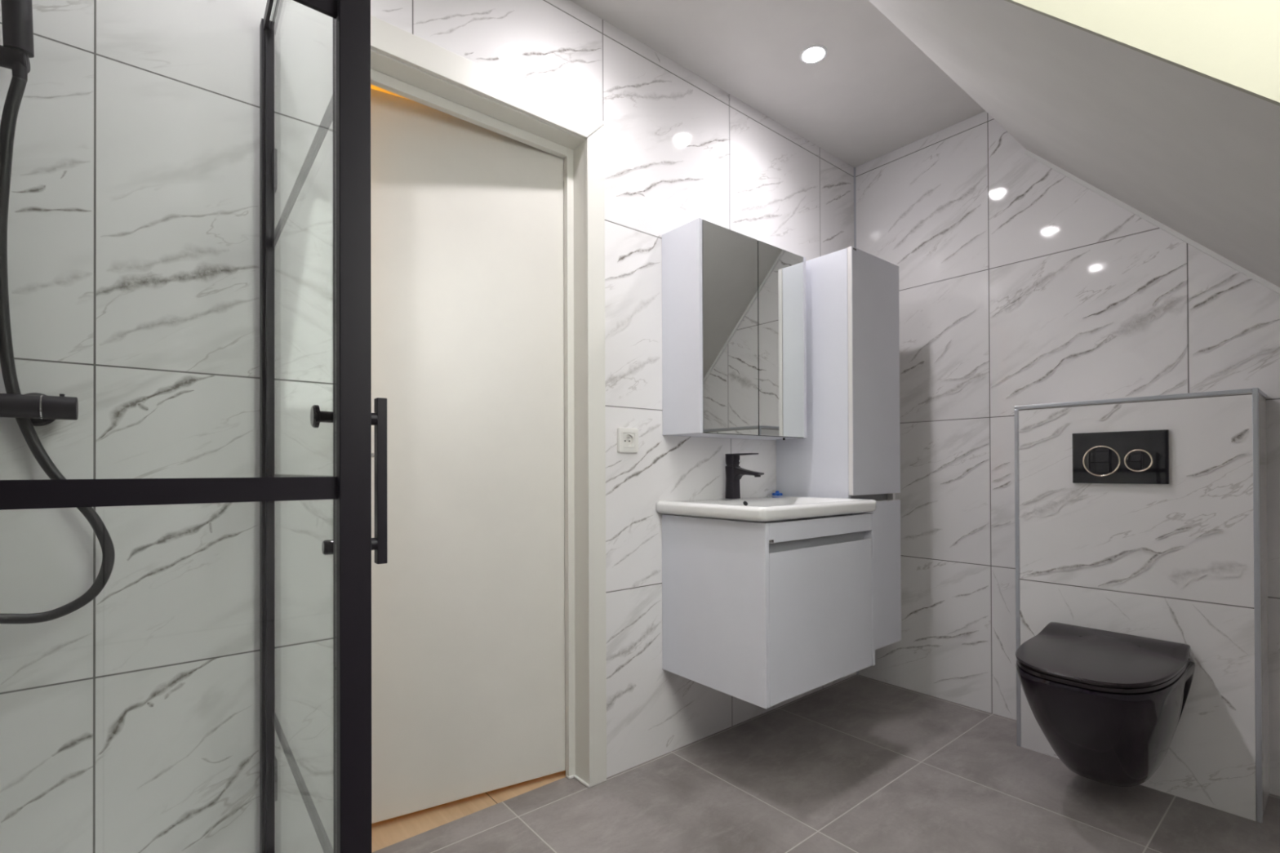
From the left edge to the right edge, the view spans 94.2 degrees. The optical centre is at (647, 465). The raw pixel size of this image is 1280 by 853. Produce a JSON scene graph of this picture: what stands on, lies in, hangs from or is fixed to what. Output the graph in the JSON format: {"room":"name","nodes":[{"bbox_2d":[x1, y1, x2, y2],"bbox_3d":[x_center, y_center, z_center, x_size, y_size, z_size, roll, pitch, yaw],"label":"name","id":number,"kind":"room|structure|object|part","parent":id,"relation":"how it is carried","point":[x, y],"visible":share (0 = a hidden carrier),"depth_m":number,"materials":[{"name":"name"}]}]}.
{"room":"bathroom","nodes":[
{"label":"bathroom","id":0,"kind":"room"},
{"bbox_2d":[0,0,856,852],"bbox_3d":[-0.282,-0.249,1.881,3.470,2.500,0.141,0,0,-40],"label":"wall","id":1,"kind":"structure","parent":0,"point":[130,717],"depth_m":1.26,"materials":[{"name":"tile"}]},
{"bbox_2d":[0,44,30,73],"bbox_3d":[-1.135,-0.595,1.029,0.097,0.810,0.083,0,0,-40],"label":"shower head holder","id":2,"kind":"object","parent":1,"relation":"attached to","point":[8,56],"visible":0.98,"depth_m":1.02,"materials":[{"name":"black metal"}]},
{"bbox_2d":[0,0,34,81],"bbox_3d":[-1.069,-0.828,1.000,0.085,0.313,0.090,0,0,10],"label":"shower","id":3,"kind":"object","parent":2,"relation":"hanging from","point":[16,15],"visible":0.99,"depth_m":1.02,"materials":[{"name":"black metal"}]},
{"bbox_2d":[0,75,115,624],"bbox_3d":[-1.089,-0.200,1.054,0.217,0.953,0.064,0,0,-40],"label":"shower hose","id":4,"kind":"object","parent":3,"relation":"hanging from","point":[17,86],"visible":0.91,"depth_m":1.04,"materials":[{"name":"black"}]},
{"bbox_2d":[0,392,78,426],"bbox_3d":[-1.147,-0.100,1.010,0.263,0.068,0.090,0,0,-40],"label":"shower mixer","id":5,"kind":"object","parent":1,"relation":"attached to","point":[42,409],"visible":0.98,"depth_m":1.04,"materials":[{"name":"black metal"}]},
{"bbox_3d":[-1.047,-0.104,1.061,0.044,0.042,0.042,0,0,-40],"label":"control knob","id":6,"kind":"part","parent":5,"relation":"part of","materials":[{"name":"black metal"}]},
{"bbox_2d":[370,88,565,823],"bbox_3d":[-0.538,-0.031,1.772,0.654,2.030,0.094,0,0,-32],"label":"door","id":7,"kind":"structure","parent":1,"relation":"in","point":[468,685],"depth_m":1.77,"materials":[{"name":"paint"}]},
{"bbox_2d":[370,48,588,783],"bbox_3d":[-0.487,-0.034,1.710,0.685,2.070,0.140,0,0,-40],"label":"trim","id":8,"kind":"structure","parent":1,"relation":"attached to","point":[388,73],"depth_m":1.89,"materials":[{"name":"white paint"}]},
{"bbox_2d":[370,14,604,138],"bbox_3d":[-0.441,-1.065,1.657,0.781,0.076,0.014,0,0,-40],"label":"trim","id":9,"kind":"structure","parent":1,"relation":"attached to","point":[388,39],"depth_m":1.62,"materials":[{"name":"white paint"}]},
{"bbox_2d":[566,774,590,787],"bbox_3d":[-0.218,0.996,1.879,0.027,0.009,0.099,0,0,-40],"label":"trim","id":10,"kind":"structure","parent":1,"relation":"attached to","point":[575,776],"depth_m":1.89,"materials":[{"name":"white"}]},
{"bbox_2d":[585,124,606,787],"bbox_3d":[-0.162,-0.045,1.880,0.066,2.092,0.014,0,0,-40],"label":"trim","id":11,"kind":"structure","parent":1,"relation":"attached to","point":[594,144],"depth_m":1.87,"materials":[{"name":"white paint"}]},
{"bbox_2d":[617,427,638,453],"bbox_3d":[-0.062,-0.084,1.962,0.083,0.083,0.015,0,0,-40],"label":"wall socket","id":12,"kind":"object","parent":1,"relation":"attached to","point":[627,437],"visible":1,"depth_m":1.96,"materials":[{"name":"white plastic"}]},
{"bbox_2d":[662,217,806,439],"bbox_3d":[0.333,-0.452,2.183,0.579,0.708,0.185,0,0,-40],"label":"upper cabinet","id":13,"kind":"object","parent":1,"relation":"attached to","point":[734,322],"visible":1,"depth_m":2.04,"materials":[{"name":"white paint"}]},
{"bbox_3d":[0.116,-0.456,2.002,0.014,0.699,0.185,0,0,-40],"label":"panel","id":14,"kind":"part","parent":13,"relation":"part of","materials":[{"name":"white laminate"}]},
{"bbox_3d":[0.281,-0.457,2.035,0.277,0.697,0.016,0,0,-40],"label":"door","id":15,"kind":"part","parent":13,"relation":"part of","materials":[{"name":"grey mirror"}]},
{"bbox_2d":[702,219,758,435],"bbox_3d":[0.287,-0.457,2.027,0.275,0.695,0.004,0,0,-40],"label":"mirror","id":16,"kind":"object","parent":13,"relation":"attached to","point":[730,258],"depth_m":2.02,"materials":[{"name":"silver metal"}]},
{"bbox_3d":[0.492,-0.457,2.211,0.268,0.697,0.016,0,0,-40],"label":"door","id":17,"kind":"part","parent":13,"relation":"part of","materials":[{"name":"grey mirror"}]},
{"bbox_2d":[757,240,804,437],"bbox_3d":[0.498,-0.457,2.203,0.266,0.695,0.004,0,0,-40],"label":"mirror","id":18,"kind":"object","parent":13,"relation":"attached to","point":[780,272],"depth_m":2.19,"materials":[{"name":"silver metal"}]},
{"bbox_3d":[0.550,-0.456,2.364,0.014,0.699,0.185,0,0,-40],"label":"panel","id":19,"kind":"part","parent":13,"relation":"part of","materials":[{"name":"white paint"}]},
{"bbox_2d":[662,512,875,709],"bbox_3d":[0.427,0.435,2.077,0.599,0.535,0.456,0,0,-40],"label":"vanity cabinet","id":20,"kind":"object","parent":1,"relation":"attached to","point":[762,615],"visible":0.95,"depth_m":1.87,"materials":[{"name":"white paint"}]},
{"bbox_3d":[0.203,0.435,1.891,0.016,0.535,0.454,0,0,-40],"label":"panel","id":21,"kind":"part","parent":20,"relation":"part of","materials":[{"name":"white paint"}]},
{"bbox_2d":[655,490,875,523],"bbox_3d":[0.430,0.177,2.073,0.652,0.154,0.470,0,0,-40],"label":"washbasin","id":22,"kind":"object","parent":20,"relation":"in","point":[769,508],"depth_m":1.92,"materials":[{"name":"white ceramic"}]},
{"bbox_2d":[725,453,764,498],"bbox_3d":[0.354,0.038,2.166,0.045,0.166,0.158,0,0,-40],"label":"tap","id":23,"kind":"object","parent":22,"relation":"on","point":[734,473],"visible":1,"depth_m":2.19,"materials":[{"name":"black metal"}]},
{"bbox_3d":[0.346,-0.042,2.176,0.038,0.006,0.129,0,0,-40],"label":"lever","id":24,"kind":"part","parent":23,"relation":"part of","materials":[{"name":"black metal"}]},
{"bbox_3d":[0.361,0.032,2.157,0.039,0.057,0.136,0,0,-40],"label":"spout","id":25,"kind":"part","parent":23,"relation":"part of","materials":[{"name":"black metal"}]},
{"bbox_3d":[0.531,0.111,2.428,0.042,0.019,0.037,0,0,-40],"label":"transport cap","id":26,"kind":"part","parent":22,"relation":"part of","materials":[{"name":"blue plastic"}]},
{"bbox_3d":[0.565,0.196,1.912,0.566,0.059,0.018,0,0,-40],"label":"rail","id":27,"kind":"part","parent":20,"relation":"part of","materials":[{"name":"white paint"}]},
{"bbox_3d":[0.566,0.477,1.911,0.563,0.445,0.018,0,0,-40],"label":"door","id":28,"kind":"part","parent":20,"relation":"part of","materials":[{"name":"white paint"}]},
{"bbox_3d":[0.651,0.435,2.264,0.016,0.535,0.454,0,0,-40],"label":"panel","id":29,"kind":"part","parent":20,"relation":"part of","materials":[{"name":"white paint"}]},
{"bbox_2d":[776,246,901,649],"bbox_3d":[0.783,-0.051,2.443,0.351,1.523,0.355,0,0,-40],"label":"tall cabinet","id":30,"kind":"object","parent":1,"relation":"attached to","point":[851,449],"visible":0.61,"depth_m":2.30,"materials":[{"name":"white paint"}]},
{"bbox_3d":[0.648,-0.051,2.345,0.016,1.522,0.332,0,0,-40],"label":"panel","id":31,"kind":"part","parent":30,"relation":"part of","materials":[{"name":"white paint"}]},
{"bbox_3d":[0.887,-0.352,2.317,0.351,0.924,0.018,0,0,-40],"label":"door","id":32,"kind":"part","parent":30,"relation":"part of","materials":[{"name":"white"}]},
{"bbox_3d":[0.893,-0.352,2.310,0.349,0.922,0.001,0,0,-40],"label":"door","id":33,"kind":"part","parent":30,"relation":"part of","materials":[{"name":"white paint"}]},
{"bbox_3d":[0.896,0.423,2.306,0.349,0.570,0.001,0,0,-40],"label":"door","id":34,"kind":"part","parent":30,"relation":"part of","materials":[{"name":"white paint"}]},
{"bbox_3d":[0.901,-0.051,2.556,0.016,1.522,0.332,0,0,-40],"label":"panel","id":35,"kind":"part","parent":30,"relation":"part of","materials":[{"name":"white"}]},
{"bbox_2d":[853,167,858,675],"bbox_3d":[1.004,-0.218,2.856,0.007,2.440,0.007,0,0,-40],"label":"trim","id":36,"kind":"structure","parent":1,"relation":"attached to","point":[855,198],"depth_m":2.86,"materials":[{"name":"silver metal"}]},
{"bbox_2d":[370,0,985,167],"bbox_3d":[-0.667,-1.466,2.229,3.620,0.100,3.050,0,0,-40],"label":"ceiling","id":37,"kind":"structure","parent":0,"point":[874,93],"depth_m":2.14,"materials":[{"name":"paint"}]},
{"bbox_2d":[800,44,826,63],"bbox_3d":[0.582,-1.439,2.080,0.093,0.004,0.093,0,0,-40],"label":"recessed light","id":38,"kind":"object","parent":37,"relation":"in","point":[812,54],"visible":1,"depth_m":2.08,"materials":[{"name":"white"}]},
{"bbox_2d":[371,675,1279,852],"bbox_3d":[-0.239,1.050,1.750,3.570,0.100,4.100,0,0,-40],"label":"floor","id":39,"kind":"structure","parent":0,"point":[857,763],"depth_m":1.76,"materials":[{"name":"tile"}]},
{"bbox_3d":[-0.919,0.982,0.681,0.953,0.030,0.870,0,0,-40],"label":"shower tray","id":40,"kind":"object","parent":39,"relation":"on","visible":0},
{"bbox_2d":[0,0,387,852],"bbox_3d":[-0.918,-0.011,0.690,0.966,1.954,0.872,0,0,-40],"label":"shower enclosure","id":41,"kind":"object","parent":40,"relation":"on","point":[352,544],"visible":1,"depth_m":0.63,"materials":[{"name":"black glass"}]},
{"bbox_3d":[-0.576,-0.965,0.988,0.022,0.025,0.808,0,0,-39],"label":"rail","id":42,"kind":"part","parent":41,"relation":"part of","materials":[{"name":"black metal"}]},
{"bbox_3d":[-0.365,-0.056,0.687,0.040,0.026,0.026,0,0,-40],"label":"knob","id":43,"kind":"part","parent":41,"relation":"part of","materials":[{"name":"black metal"}]},
{"bbox_3d":[-0.360,0.094,0.689,0.028,0.026,0.026,0,0,-40],"label":"knob","id":44,"kind":"part","parent":41,"relation":"part of","materials":[{"name":"black metal"}]},
{"bbox_3d":[-0.319,-0.014,0.642,0.031,1.954,0.030,0,0,-40],"label":"corner post","id":45,"kind":"part","parent":41,"relation":"part of","materials":[{"name":"black metal"}]},
{"bbox_3d":[-0.331,0.018,0.713,0.034,0.200,0.015,0,0,-40],"label":"door handle","id":46,"kind":"part","parent":41,"relation":"part of","materials":[{"name":"black metal"}]},
{"bbox_2d":[855,111,1279,796],"bbox_3d":[1.721,-0.256,2.092,0.122,2.500,2.100,0,0,-40],"label":"wall","id":47,"kind":"structure","parent":0,"point":[1020,283],"depth_m":2.38,"materials":[{"name":"tile"}]},
{"bbox_2d":[1024,149,1279,293],"bbox_3d":[1.871,-0.564,1.810,0.012,1.324,1.274,0,0,-40],"label":"trim","id":48,"kind":"structure","parent":47,"relation":"attached to","point":[1123,205],"depth_m":1.99,"materials":[{"name":"white"}]},
{"bbox_2d":[868,0,1279,287],"bbox_3d":[0.688,-0.659,0.623,3.350,1.741,1.572,0,0,-40],"label":"ceiling","id":49,"kind":"structure","parent":0,"point":[1198,156],"depth_m":1.23,"materials":[{"name":"paint"}]},
{"bbox_2d":[1004,0,1279,106],"bbox_3d":[0.533,-0.629,0.540,0.605,1.140,1.110,0,0,-40],"label":"window","id":50,"kind":"structure","parent":49,"relation":"attached to","point":[1235,44],"depth_m":0.77,"materials":[{"name":"beige paint"}]},
{"bbox_2d":[1017,392,1269,821],"bbox_3d":[1.598,0.391,1.961,0.237,1.207,0.605,0,0,-40],"label":"wall","id":51,"kind":"structure","parent":0,"point":[1173,562],"depth_m":1.78,"materials":[{"name":"tile"}]},
{"bbox_2d":[1014,409,1021,746],"bbox_3d":[1.320,0.398,2.118,0.010,1.197,0.013,0,0,-40],"label":"trim","id":52,"kind":"structure","parent":51,"relation":"attached to","point":[1016,411],"depth_m":2.11,"materials":[{"name":"silver metal"}]},
{"bbox_2d":[1015,622,1195,786],"bbox_3d":[1.303,0.721,1.732,0.507,0.390,0.368,0,0,-40],"label":"toilet","id":53,"kind":"object","parent":51,"relation":"attached to","point":[1109,705],"visible":1,"depth_m":1.63,"materials":[{"name":"black ceramic"}]},
{"bbox_3d":[1.294,0.545,1.726,0.486,0.039,0.366,0,0,-40],"label":"lid","id":54,"kind":"part","parent":53,"relation":"part of","materials":[{"name":"black"}]},
{"bbox_3d":[1.296,0.572,1.727,0.484,0.014,0.360,0,0,-40],"label":"seat","id":55,"kind":"part","parent":53,"relation":"part of","materials":[{"name":"black plastic"}]},
{"bbox_2d":[1072,429,1169,484],"bbox_3d":[1.497,-0.026,1.889,0.015,0.165,0.244,0,0,-40],"label":"flush plate","id":56,"kind":"object","parent":51,"relation":"attached to","point":[1126,457],"visible":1,"depth_m":1.88,"materials":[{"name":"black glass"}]},
{"bbox_2d":[1013,388,1252,409],"bbox_3d":[1.505,-0.209,1.897,0.010,0.012,0.597,0,0,-40],"label":"trim","id":57,"kind":"structure","parent":51,"relation":"attached to","point":[1244,390],"depth_m":1.85,"materials":[{"name":"silver metal"}]},
{"bbox_2d":[1252,387,1262,823],"bbox_3d":[1.702,0.387,1.659,0.010,1.210,0.012,0,0,-40],"label":"trim","id":58,"kind":"structure","parent":51,"relation":"attached to","point":[1255,390],"depth_m":1.66,"materials":[{"name":"silver metal"}]},
{"bbox_2d":[1258,388,1266,398],"bbox_3d":[1.792,-0.212,1.738,0.226,0.011,0.010,0,0,-40],"label":"trim","id":59,"kind":"structure","parent":51,"relation":"attached to","point":[1260,392],"depth_m":1.73,"materials":[{"name":"silver metal"}]}
]}

